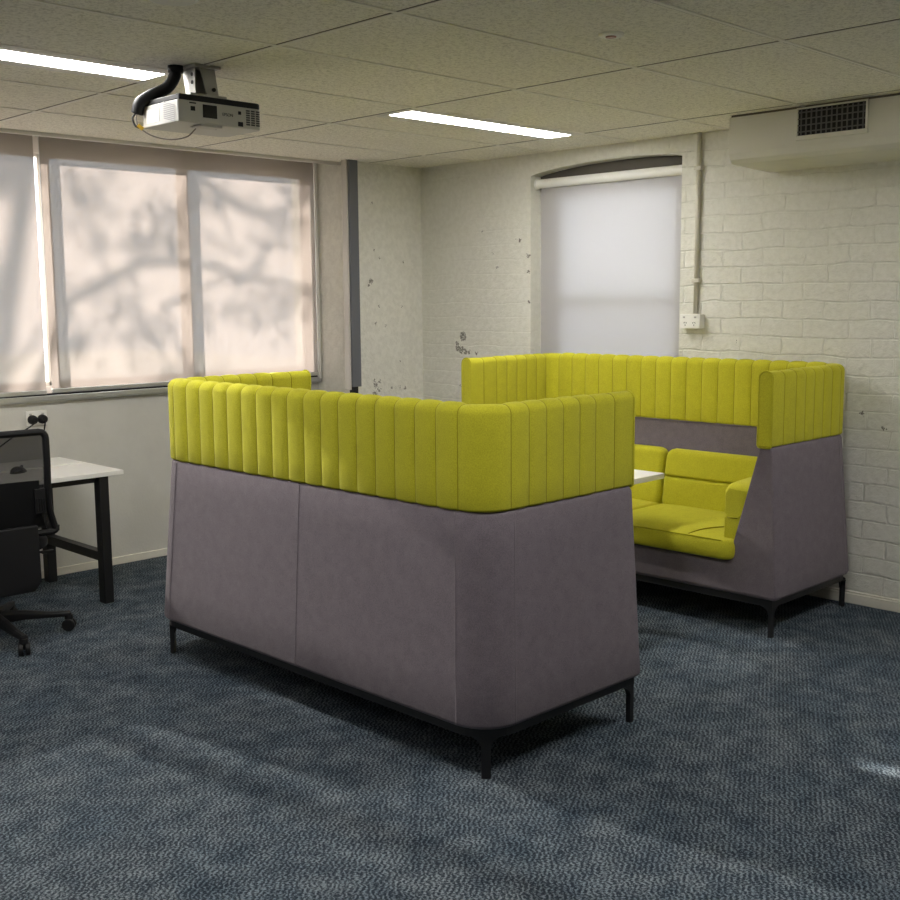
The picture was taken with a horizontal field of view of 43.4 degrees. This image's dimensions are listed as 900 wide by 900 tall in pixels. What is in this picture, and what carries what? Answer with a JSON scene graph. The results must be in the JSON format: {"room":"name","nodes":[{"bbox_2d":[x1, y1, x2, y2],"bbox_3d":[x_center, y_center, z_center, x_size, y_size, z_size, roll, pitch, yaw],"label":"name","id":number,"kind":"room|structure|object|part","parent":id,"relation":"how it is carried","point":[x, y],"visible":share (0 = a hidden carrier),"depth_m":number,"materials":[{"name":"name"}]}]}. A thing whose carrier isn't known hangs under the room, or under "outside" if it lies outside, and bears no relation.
{"room":"office","nodes":[
{"label":"office","id":0,"kind":"room"},
{"bbox_2d":[0,382,317,570],"bbox_3d":[-3.748,-0.447,5.511,7.660,2.780,0.220,-8,11,-44],"label":"wall","id":1,"kind":"structure","parent":0,"point":[131,434],"depth_m":7.08,"materials":[{"name":"white paint"}]},
{"bbox_2d":[26,410,46,425],"bbox_3d":[-2.446,-0.189,6.681,0.127,0.087,0.013,-8,11,-44],"label":"power outlet","id":2,"kind":"object","parent":1,"relation":"attached to","point":[28,413],"visible":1,"depth_m":6.67,"materials":[{"name":"white plastic"}]},
{"bbox_2d":[24,415,37,429],"bbox_3d":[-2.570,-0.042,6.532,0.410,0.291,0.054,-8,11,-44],"label":"plug","id":3,"kind":"object","parent":2,"relation":"attached to","point":[32,419],"visible":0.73,"depth_m":6.63,"materials":[{"name":"black plastic"}]},
{"bbox_2d":[38,414,47,429],"bbox_3d":[-2.402,0.052,6.715,0.055,0.528,0.050,-8,11,-44],"label":"plug","id":4,"kind":"object","parent":2,"relation":"attached to","point":[42,418],"visible":0.57,"depth_m":6.67,"materials":[{"name":"black plastic"}]},
{"bbox_2d":[41,548,166,578],"bbox_3d":[-3.655,0.917,5.611,7.660,0.048,0.012,-8,11,-44],"label":"baseboard","id":5,"kind":"structure","parent":1,"relation":"attached to","point":[160,552],"depth_m":7.13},
{"bbox_2d":[0,136,321,404],"bbox_3d":[-2.650,-1.043,6.424,4.710,1.578,0.175,-8,11,-44],"label":"window","id":6,"kind":"structure","parent":1,"relation":"in","point":[49,397],"depth_m":6.80,"materials":[{"name":"grey metal"}]},
{"bbox_2d":[0,132,46,396],"bbox_3d":[-3.314,-0.967,5.699,2.558,1.538,0.070,-8,11,-44],"label":"roller blind","id":7,"kind":"object","parent":6,"relation":"attached to","point":[22,358],"visible":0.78,"depth_m":6.50,"materials":[{"name":"beige fabric"}]},
{"bbox_3d":[-3.290,-0.216,5.788,2.550,0.026,0.020,-8,11,-44],"label":"rail","id":8,"kind":"part","parent":7,"relation":"part of","materials":[{"name":"silver metal"}]},
{"bbox_3d":[-2.650,-0.281,6.532,4.710,0.038,0.160,-8,11,-44],"label":"sill","id":9,"kind":"part","parent":6,"relation":"part of","materials":[{"name":"silver metal"}]},
{"bbox_2d":[35,136,318,392],"bbox_3d":[-1.677,-1.198,7.309,2.003,1.534,0.070,-8,11,-44],"label":"roller blind","id":10,"kind":"object","parent":6,"relation":"attached to","point":[162,265],"visible":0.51,"depth_m":7.19,"materials":[{"name":"beige fabric"}]},
{"bbox_3d":[-2.365,-1.379,6.550,0.004,0.870,0.004,-8,11,-44],"label":"chain","id":11,"kind":"part","parent":10,"relation":"part of","materials":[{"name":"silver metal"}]},
{"bbox_3d":[-1.653,-0.450,7.397,1.995,0.026,0.020,-8,11,-44],"label":"rail","id":12,"kind":"part","parent":10,"relation":"part of","materials":[{"name":"silver metal"}]},
{"bbox_2d":[317,162,422,399],"bbox_3d":[-0.669,-0.844,8.286,0.660,2.780,0.660,-8,11,-44],"label":"wall","id":13,"kind":"structure","parent":0,"point":[389,196],"depth_m":7.98,"materials":[{"name":"beige paint"}]},
{"bbox_2d":[0,128,340,165],"bbox_3d":[-3.479,-1.631,5.069,7.660,0.120,0.040,-8,11,-44],"label":"trim","id":14,"kind":"structure","parent":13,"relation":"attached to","point":[2,130],"depth_m":6.76,"materials":[{"name":"white paint"}]},
{"bbox_2d":[341,159,361,392],"bbox_3d":[-0.669,-0.677,7.792,0.090,2.580,0.066,-8,11,-44],"label":"cable trunking","id":15,"kind":"object","parent":13,"relation":"attached to","point":[349,168],"visible":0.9,"depth_m":7.70,"materials":[{"name":"grey plastic"}]},
{"bbox_2d":[0,555,899,899],"bbox_3d":[-0.235,1.341,2.881,8.620,0.120,9.350,-8,11,-44],"label":"floor","id":16,"kind":"structure","parent":0,"point":[749,764],"depth_m":3.95,"materials":[{"name":"carpet"}]},
{"bbox_2d":[0,428,76,655],"bbox_3d":[-2.227,0.412,5.488,0.745,1.059,0.727,-7,10,-40],"label":"office chair","id":17,"kind":"object","parent":16,"relation":"on","point":[26,507],"visible":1,"depth_m":5.32,"materials":[{"name":"black plastic"}]},
{"bbox_3d":[-2.276,0.801,5.753,0.059,0.065,0.335,-1,8,-8],"label":"leg","id":18,"kind":"part","parent":17,"relation":"part of","materials":[{"name":"black plastic"}]},
{"bbox_3d":[-2.113,0.845,5.417,0.059,0.065,0.335,-8,11,-43],"label":"leg","id":19,"kind":"part","parent":17,"relation":"part of","materials":[{"name":"black plastic"}]},
{"bbox_3d":[-2.066,0.269,5.264,0.364,0.230,0.039,-7,10,-40],"label":"lumbar plate","id":20,"kind":"part","parent":17,"relation":"part of","materials":[{"name":"black plastic"}]},
{"bbox_3d":[-2.082,0.164,5.268,0.448,0.463,0.065,-7,10,-40],"label":"panel","id":21,"kind":"part","parent":17,"relation":"part of","materials":[{"name":"black fabric"}]},
{"bbox_3d":[-2.070,0.171,5.255,0.504,0.521,0.068,-7,10,-40],"label":"backrest frame","id":22,"kind":"part","parent":17,"relation":"part of","materials":[{"name":"black plastic"}]},
{"bbox_3d":[-2.072,0.814,5.644,0.335,0.065,0.059,-4,8,-25],"label":"leg","id":23,"kind":"part","parent":17,"relation":"part of","materials":[{"name":"black plastic"}]},
{"bbox_3d":[-2.272,0.450,5.531,0.490,0.097,0.480,-7,10,-40],"label":"seat","id":24,"kind":"part","parent":17,"relation":"part of","materials":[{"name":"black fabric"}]},
{"bbox_3d":[-2.094,0.510,5.633,0.232,0.028,0.033,-6,10,-38],"label":"lever","id":25,"kind":"part","parent":17,"relation":"part of","materials":[{"name":"black plastic"}]},
{"bbox_2d":[42,457,123,603],"bbox_3d":[-2.819,0.540,5.771,2.145,0.740,0.762,-8,11,-44],"label":"office desk","id":26,"kind":"object","parent":16,"relation":"on","point":[65,472],"visible":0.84,"depth_m":6.20,"materials":[{"name":"white laminate"}]},
{"bbox_3d":[-2.379,0.431,6.682,0.054,0.706,0.065,-8,11,-44],"label":"leg","id":27,"kind":"part","parent":26,"relation":"part of","materials":[{"name":"black metal"}]},
{"bbox_3d":[-2.148,0.552,6.463,0.048,0.050,0.650,-8,11,-44],"label":"rail","id":28,"kind":"part","parent":26,"relation":"part of","materials":[{"name":"black metal"}]},
{"bbox_3d":[-1.900,0.491,6.204,0.054,0.706,0.065,-8,11,-44],"label":"leg","id":29,"kind":"part","parent":26,"relation":"part of","materials":[{"name":"black metal"}]},
{"bbox_2d":[164,370,639,778],"bbox_3d":[-0.316,0.365,4.808,0.922,1.302,2.166,-8,11,-44],"label":"sofa","id":30,"kind":"object","parent":16,"relation":"on","point":[461,568],"visible":1,"depth_m":4.16,"materials":[{"name":"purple fabric"}]},
{"bbox_3d":[-1.302,0.880,5.341,0.036,0.156,0.139,0,8,0],"label":"leg","id":31,"kind":"part","parent":30,"relation":"part of","materials":[{"name":"black metal"}]},
{"bbox_3d":[-0.323,0.844,4.861,0.840,0.036,2.114,-8,11,-44],"label":"frame","id":32,"kind":"part","parent":30,"relation":"part of","materials":[{"name":"black"}]},
{"bbox_3d":[0.124,1.059,3.919,0.139,0.156,0.036,0,8,0],"label":"leg","id":33,"kind":"part","parent":30,"relation":"part of","materials":[{"name":"black metal"}]},
{"bbox_3d":[0.666,0.988,4.420,0.074,0.156,0.074,-8,11,-44],"label":"leg","id":34,"kind":"part","parent":30,"relation":"part of","materials":[{"name":"black metal"}]},
{"bbox_2d":[634,469,663,483],"bbox_3d":[0.337,0.530,5.689,1.570,0.730,0.680,-8,11,-44],"label":"meeting table","id":35,"kind":"object","parent":16,"relation":"on","point":[640,476],"visible":0.08,"depth_m":5.89,"materials":[{"name":"white laminate"}]},
{"bbox_2d":[461,353,848,637],"bbox_3d":[1.096,0.137,6.427,0.922,1.302,2.166,-8,11,-44],"label":"sofa","id":36,"kind":"object","parent":16,"relation":"on","point":[748,506],"visible":0.66,"depth_m":5.91,"materials":[{"name":"fabric"}]},
{"bbox_2d":[632,498,660,509],"bbox_3d":[0.739,0.341,6.704,0.760,0.113,0.853,-8,11,-44],"label":"seat cushion","id":37,"kind":"object","parent":36,"relation":"on","point":[637,503],"depth_m":6.57,"materials":[{"name":"fabric"}]},
{"bbox_2d":[630,444,667,502],"bbox_3d":[0.953,0.124,6.900,0.137,0.352,0.864,-8,11,-44],"label":"cushion","id":38,"kind":"object","parent":36,"relation":"on","point":[647,457],"depth_m":6.62,"materials":[{"name":"fabric"}]},
{"bbox_2d":[633,503,734,559],"bbox_3d":[1.342,0.417,6.100,0.760,0.113,0.853,-8,11,-44],"label":"seat cushion","id":39,"kind":"object","parent":36,"relation":"on","point":[693,530],"depth_m":5.87,"materials":[{"name":"fabric"}]},
{"bbox_2d":[662,448,756,511],"bbox_3d":[1.566,0.201,6.287,0.137,0.352,0.864,-8,11,-44],"label":"cushion","id":40,"kind":"object","parent":36,"relation":"on","point":[698,478],"depth_m":6.37,"materials":[{"name":"fabric"}]},
{"bbox_2d":[724,477,751,538],"bbox_3d":[1.640,0.290,5.793,0.652,0.337,0.145,-8,11,-44],"label":"cushion","id":41,"kind":"object","parent":36,"relation":"on","point":[738,500],"depth_m":5.55,"materials":[{"name":"fabric"}]},
{"bbox_3d":[1.111,0.612,6.502,0.840,0.036,2.114,-8,11,-44],"label":"frame","id":42,"kind":"part","parent":36,"relation":"part of","materials":[{"name":"black"}]},
{"bbox_3d":[1.562,0.831,5.531,0.074,0.156,0.074,-8,11,-44],"label":"leg","id":43,"kind":"part","parent":36,"relation":"part of","materials":[{"name":"black metal"}]},
{"bbox_3d":[2.091,0.758,6.047,0.036,0.156,0.139,0,8,0],"label":"leg","id":44,"kind":"part","parent":36,"relation":"part of","materials":[{"name":"black metal"}]},
{"bbox_2d":[0,0,899,167],"bbox_3d":[-0.257,-1.355,2.519,8.620,0.160,9.350,-8,11,-44],"label":"ceiling","id":45,"kind":"structure","parent":0,"point":[653,33],"depth_m":4.52,"materials":[{"name":"tile"}]},
{"bbox_2d":[0,45,168,82],"bbox_3d":[-1.685,-1.499,4.285,1.296,0.009,0.306,-8,11,-44],"label":"recessed light","id":46,"kind":"object","parent":45,"relation":"in","point":[13,56],"visible":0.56,"depth_m":4.48,"materials":[{"name":"white paint"}]},
{"bbox_2d":[131,63,259,139],"bbox_3d":[-1.027,-1.397,4.571,0.442,0.291,0.293,-8,11,-44],"label":"projector","id":47,"kind":"object","parent":45,"relation":"attached to","point":[198,111],"visible":1,"depth_m":4.50,"materials":[{"name":"grey plastic"}]},
{"bbox_3d":[-1.180,-1.327,4.486,0.003,0.052,0.095,-8,11,-44],"label":"lamp door","id":48,"kind":"part","parent":47,"relation":"part of","materials":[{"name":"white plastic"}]},
{"bbox_2d":[163,102,174,120],"bbox_3d":[-1.094,-1.318,4.400,0.002,0.085,0.082,-8,11,-44],"label":"vent","id":49,"kind":"object","parent":47,"relation":"attached to","point":[168,107],"depth_m":4.40,"materials":[{"name":"grey plastic"}]},
{"bbox_3d":[-1.004,-1.344,4.589,0.395,0.084,0.275,-8,11,-44],"label":"casing","id":50,"kind":"part","parent":47,"relation":"part of","materials":[{"name":"grey plastic"}]},
{"bbox_3d":[-1.013,-1.534,4.546,0.120,0.012,0.140,-8,11,-44],"label":"ceiling plate","id":51,"kind":"part","parent":47,"relation":"part of","materials":[{"name":"silver metal"}]},
{"bbox_2d":[246,110,259,126],"bbox_3d":[-0.802,-1.349,4.595,0.066,0.060,0.002,-8,11,-44],"label":"vent","id":52,"kind":"object","parent":47,"relation":"attached to","point":[252,116],"depth_m":4.59,"materials":[{"name":"grey plastic"}]},
{"bbox_2d":[0,0,899,163],"bbox_3d":[-0.157,-1.234,2.220,8.320,0.004,8.765,-8,11,-44],"label":"ceiling grid","id":53,"kind":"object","parent":45,"relation":"attached to","point":[392,12],"depth_m":4.68,"materials":[{"name":"white metal"}]},
{"bbox_2d":[376,109,580,139],"bbox_3d":[0.188,-1.762,6.127,1.296,0.009,0.306,-8,11,-44],"label":"recessed light","id":54,"kind":"object","parent":45,"relation":"in","point":[415,115],"visible":1,"depth_m":6.08,"materials":[{"name":"white paint"}]},
{"bbox_2d":[598,31,623,38],"bbox_3d":[0.574,-1.476,4.026,0.092,0.014,0.092,-8,11,-44],"label":"smoke detector","id":55,"kind":"object","parent":45,"relation":"attached to","point":[607,34],"visible":1,"depth_m":4.01,"materials":[{"name":"white plastic"}]},
{"bbox_2d":[420,129,899,599],"bbox_3d":[2.691,-0.508,5.577,0.260,2.780,9.350,-8,11,-44],"label":"wall","id":56,"kind":"structure","parent":0,"point":[795,265],"depth_m":6.34,"materials":[{"name":"white brick"}]},
{"bbox_2d":[534,165,681,357],"bbox_3d":[0.989,-1.028,7.127,0.072,1.426,1.156,-8,11,-44],"label":"roller blind","id":57,"kind":"object","parent":56,"relation":"attached to","point":[611,241],"visible":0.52,"depth_m":7.09,"materials":[{"name":"white fabric"}]},
{"bbox_2d":[541,156,681,178],"bbox_3d":[1.049,-1.089,7.184,0.110,1.630,1.168,-8,11,-44],"label":"window","id":58,"kind":"structure","parent":56,"relation":"in","point":[658,161],"depth_m":7.01,"materials":[{"name":"white paint"}]},
{"bbox_2d":[680,314,704,328],"bbox_3d":[1.416,-0.753,6.610,0.058,0.084,0.137,-8,11,-44],"label":"power outlet","id":59,"kind":"object","parent":56,"relation":"attached to","point":[687,321],"visible":1,"depth_m":6.58,"materials":[{"name":"white plastic"}]},
{"bbox_2d":[691,132,703,313],"bbox_3d":[1.433,-1.307,6.534,0.030,1.030,0.052,-8,11,-44],"label":"conduit pipe","id":60,"kind":"object","parent":56,"relation":"attached to","point":[698,168],"visible":1,"depth_m":6.53,"materials":[{"name":"beige plastic"}]},
{"bbox_2d":[807,587,899,612],"bbox_3d":[2.851,0.881,5.415,0.014,0.068,8.650,-8,11,-44],"label":"baseboard","id":61,"kind":"structure","parent":56,"relation":"attached to","point":[874,601],"depth_m":6.05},
{"bbox_2d":[729,95,899,172],"bbox_3d":[3.670,-1.364,3.971,0.420,0.248,5.862,-8,11,-44],"label":"bulkhead","id":62,"kind":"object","parent":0,"point":[766,142],"depth_m":5.66,"materials":[{"name":"beige paint"}]},
{"bbox_2d":[731,93,899,117],"bbox_3d":[3.674,-1.493,3.956,0.410,0.012,5.858,-8,11,-44],"label":"trim","id":63,"kind":"structure","parent":62,"relation":"attached to","point":[895,94],"depth_m":5.56,"materials":[{"name":"brown"}]},
{"bbox_2d":[796,99,868,140],"bbox_3d":[1.850,-1.599,5.479,0.012,0.157,0.370,-8,11,-44],"label":"air vent","id":64,"kind":"object","parent":62,"relation":"in","point":[849,117],"visible":1,"depth_m":5.47,"materials":[{"name":"metal"}]},
{"label":"outside","id":65,"kind":"structure","parent":0,"visible":0},
{"bbox_2d":[44,353,47,380],"bbox_3d":[-18.216,-0.166,18.501,50.000,0.100,38.250,-8,11,-44],"label":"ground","id":66,"kind":"structure","parent":65,"point":[44,353],"depth_m":36.65,"materials":[{"name":"white"}]}
]}

